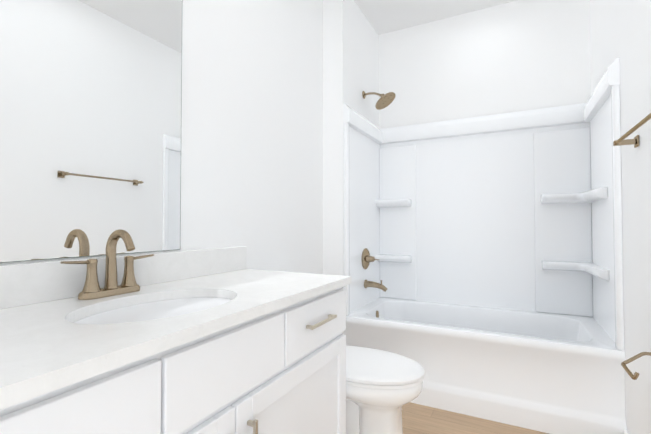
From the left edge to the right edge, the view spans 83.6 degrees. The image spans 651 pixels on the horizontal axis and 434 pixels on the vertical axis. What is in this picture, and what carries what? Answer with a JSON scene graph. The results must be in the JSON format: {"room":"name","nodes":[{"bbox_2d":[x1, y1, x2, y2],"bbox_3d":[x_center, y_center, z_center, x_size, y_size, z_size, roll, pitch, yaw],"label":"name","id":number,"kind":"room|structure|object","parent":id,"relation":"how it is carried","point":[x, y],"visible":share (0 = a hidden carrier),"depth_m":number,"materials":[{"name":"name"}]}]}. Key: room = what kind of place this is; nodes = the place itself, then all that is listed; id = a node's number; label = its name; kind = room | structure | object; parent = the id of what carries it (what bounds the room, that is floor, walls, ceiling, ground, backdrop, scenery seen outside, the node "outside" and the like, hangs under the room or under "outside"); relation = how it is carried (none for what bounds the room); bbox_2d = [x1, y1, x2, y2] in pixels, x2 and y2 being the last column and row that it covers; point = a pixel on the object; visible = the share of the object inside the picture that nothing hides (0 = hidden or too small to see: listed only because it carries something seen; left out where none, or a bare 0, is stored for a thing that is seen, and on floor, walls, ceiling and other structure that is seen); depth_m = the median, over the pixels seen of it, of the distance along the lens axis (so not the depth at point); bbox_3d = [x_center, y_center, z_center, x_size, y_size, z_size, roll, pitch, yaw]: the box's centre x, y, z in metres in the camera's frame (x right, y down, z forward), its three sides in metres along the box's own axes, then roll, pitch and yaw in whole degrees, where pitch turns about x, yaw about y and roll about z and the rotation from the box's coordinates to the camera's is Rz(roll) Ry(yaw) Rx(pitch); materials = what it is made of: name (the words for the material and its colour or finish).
{"room":"bathroom","nodes":[
{"label":"bathroom","id":0,"kind":"room"},
{"bbox_2d":[0,0,322,273],"bbox_3d":[-0.897,-0.267,1.012,0.120,2.776,3.595,-1,-1,27],"label":"wall","id":1,"kind":"structure","parent":0,"point":[252,133],"depth_m":1.90,"materials":[{"name":"white paint"}]},
{"bbox_2d":[0,0,181,262],"bbox_3d":[-0.813,-0.458,1.041,0.005,1.161,0.986,-1,-1,27],"label":"mirror","id":2,"kind":"object","parent":1,"relation":"attached to","point":[90,121],"visible":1,"depth_m":1.15,"materials":[{"name":"clear glass"}]},
{"bbox_2d":[0,246,247,309],"bbox_3d":[-0.719,0.188,1.192,0.020,0.112,1.390,-1,-1,27],"label":"backsplash","id":3,"kind":"structure","parent":1,"relation":"attached to","point":[20,284],"depth_m":1.16,"materials":[{"name":"white stone"}]},
{"bbox_2d":[323,0,378,333],"bbox_3d":[0.171,-0.226,2.910,0.278,2.776,0.759,-1,-1,27],"label":"wall","id":4,"kind":"structure","parent":0,"point":[350,55],"depth_m":2.57,"materials":[{"name":"white paint"}]},
{"bbox_2d":[364,280,386,291],"bbox_3d":[0.390,0.525,2.793,0.177,0.086,0.068,-1,-1,27],"label":"tub spout","id":5,"kind":"object","parent":4,"relation":"attached to","point":[374,285],"visible":1,"depth_m":2.78,"materials":[{"name":"gold metal"}]},
{"bbox_2d":[362,91,394,109],"bbox_3d":[0.413,-0.915,2.812,0.254,0.159,0.178,-1,-1,27],"label":"shower head","id":6,"kind":"object","parent":4,"relation":"attached to","point":[385,100],"visible":1,"depth_m":2.79},
{"bbox_2d":[354,0,515,34],"bbox_3d":[0.077,-1.682,0.968,1.922,0.050,4.594,-1,-1,27],"label":"ceiling","id":7,"kind":"structure","parent":0,"point":[384,16],"depth_m":2.85,"materials":[{"name":"white paint"}]},
{"bbox_2d":[402,402,548,433],"bbox_3d":[0.077,1.144,0.905,1.922,0.050,4.594,-1,-1,27],"label":"floor","id":8,"kind":"structure","parent":0,"point":[419,419],"depth_m":2.00,"materials":[{"name":"wood"}]},
{"bbox_2d":[0,282,351,433],"bbox_3d":[-0.462,0.696,1.052,0.594,0.850,1.364,-1,-1,27],"label":"bathroom vanity","id":9,"kind":"object","parent":8,"relation":"on","point":[215,341],"depth_m":0.89,"materials":[{"name":"white paint"}]},
{"bbox_2d":[0,270,351,397],"bbox_3d":[-0.468,0.256,1.061,0.584,0.030,1.390,-1,-1,27],"label":"countertop","id":10,"kind":"structure","parent":9,"relation":"on","point":[40,345],"depth_m":0.80,"materials":[{"name":"white stone"}]},
{"bbox_2d":[60,229,153,299],"bbox_3d":[-0.636,0.140,1.121,0.133,0.204,0.289,-1,-1,27],"label":"faucet","id":11,"kind":"object","parent":10,"relation":"on","point":[92,290],"visible":1,"depth_m":1.12,"materials":[{"name":"gold metal"}]},
{"bbox_2d":[68,290,235,325],"bbox_3d":[-0.456,0.339,1.022,0.348,0.162,0.484,-1,-1,27],"label":"sink","id":12,"kind":"object","parent":10,"relation":"in","point":[128,313],"depth_m":1.08,"materials":[{"name":"white ceramic"}]},
{"bbox_2d":[346,345,424,433],"bbox_3d":[0.071,0.752,1.812,0.831,0.772,0.410,-1,-1,27],"label":"toilet","id":13,"kind":"object","parent":8,"relation":"on","point":[382,387],"visible":0.35,"depth_m":1.61,"materials":[{"name":"white ceramic"}]},
{"bbox_2d":[343,58,626,433],"bbox_3d":[0.968,0.185,2.481,1.521,1.936,0.772,-1,-1,27],"label":"bathtub","id":14,"kind":"object","parent":8,"relation":"on","point":[493,244],"visible":0.88,"depth_m":2.57,"materials":[{"name":"white plastic"}]},
{"bbox_2d":[361,248,378,268],"bbox_3d":[0.353,0.326,2.830,0.082,0.164,0.188,-1,-1,27],"label":"tub valve","id":15,"kind":"object","parent":14,"relation":"attached to","point":[366,259],"visible":1,"depth_m":2.80,"materials":[{"name":"gold metal"}]},
{"bbox_2d":[379,0,590,128],"bbox_3d":[1.103,-0.225,2.924,1.922,2.776,0.120,-1,-1,27],"label":"wall","id":16,"kind":"structure","parent":0,"point":[517,56],"depth_m":2.80,"materials":[{"name":"white paint"}]},
{"bbox_2d":[590,0,650,433],"bbox_3d":[0.878,-0.278,0.523,0.120,2.776,4.354,-1,-1,27],"label":"wall","id":17,"kind":"structure","parent":0,"point":[621,29],"depth_m":1.64,"materials":[{"name":"white paint"}]},
{"bbox_2d":[613,113,650,147],"bbox_3d":[1.181,-0.332,1.337,0.084,0.048,0.619,-1,-1,27],"label":"rail","id":18,"kind":"object","parent":17,"relation":"attached to","point":[620,141],"visible":0.98,"depth_m":1.55,"materials":[{"name":"gold metal"}]},
{"bbox_2d":[621,352,650,379],"bbox_3d":[1.188,0.546,1.358,0.110,0.082,0.195,-1,-1,27],"label":"paper holder","id":19,"kind":"object","parent":17,"relation":"attached to","point":[635,376],"visible":1,"depth_m":1.41,"materials":[{"name":"gold metal"}]}
]}

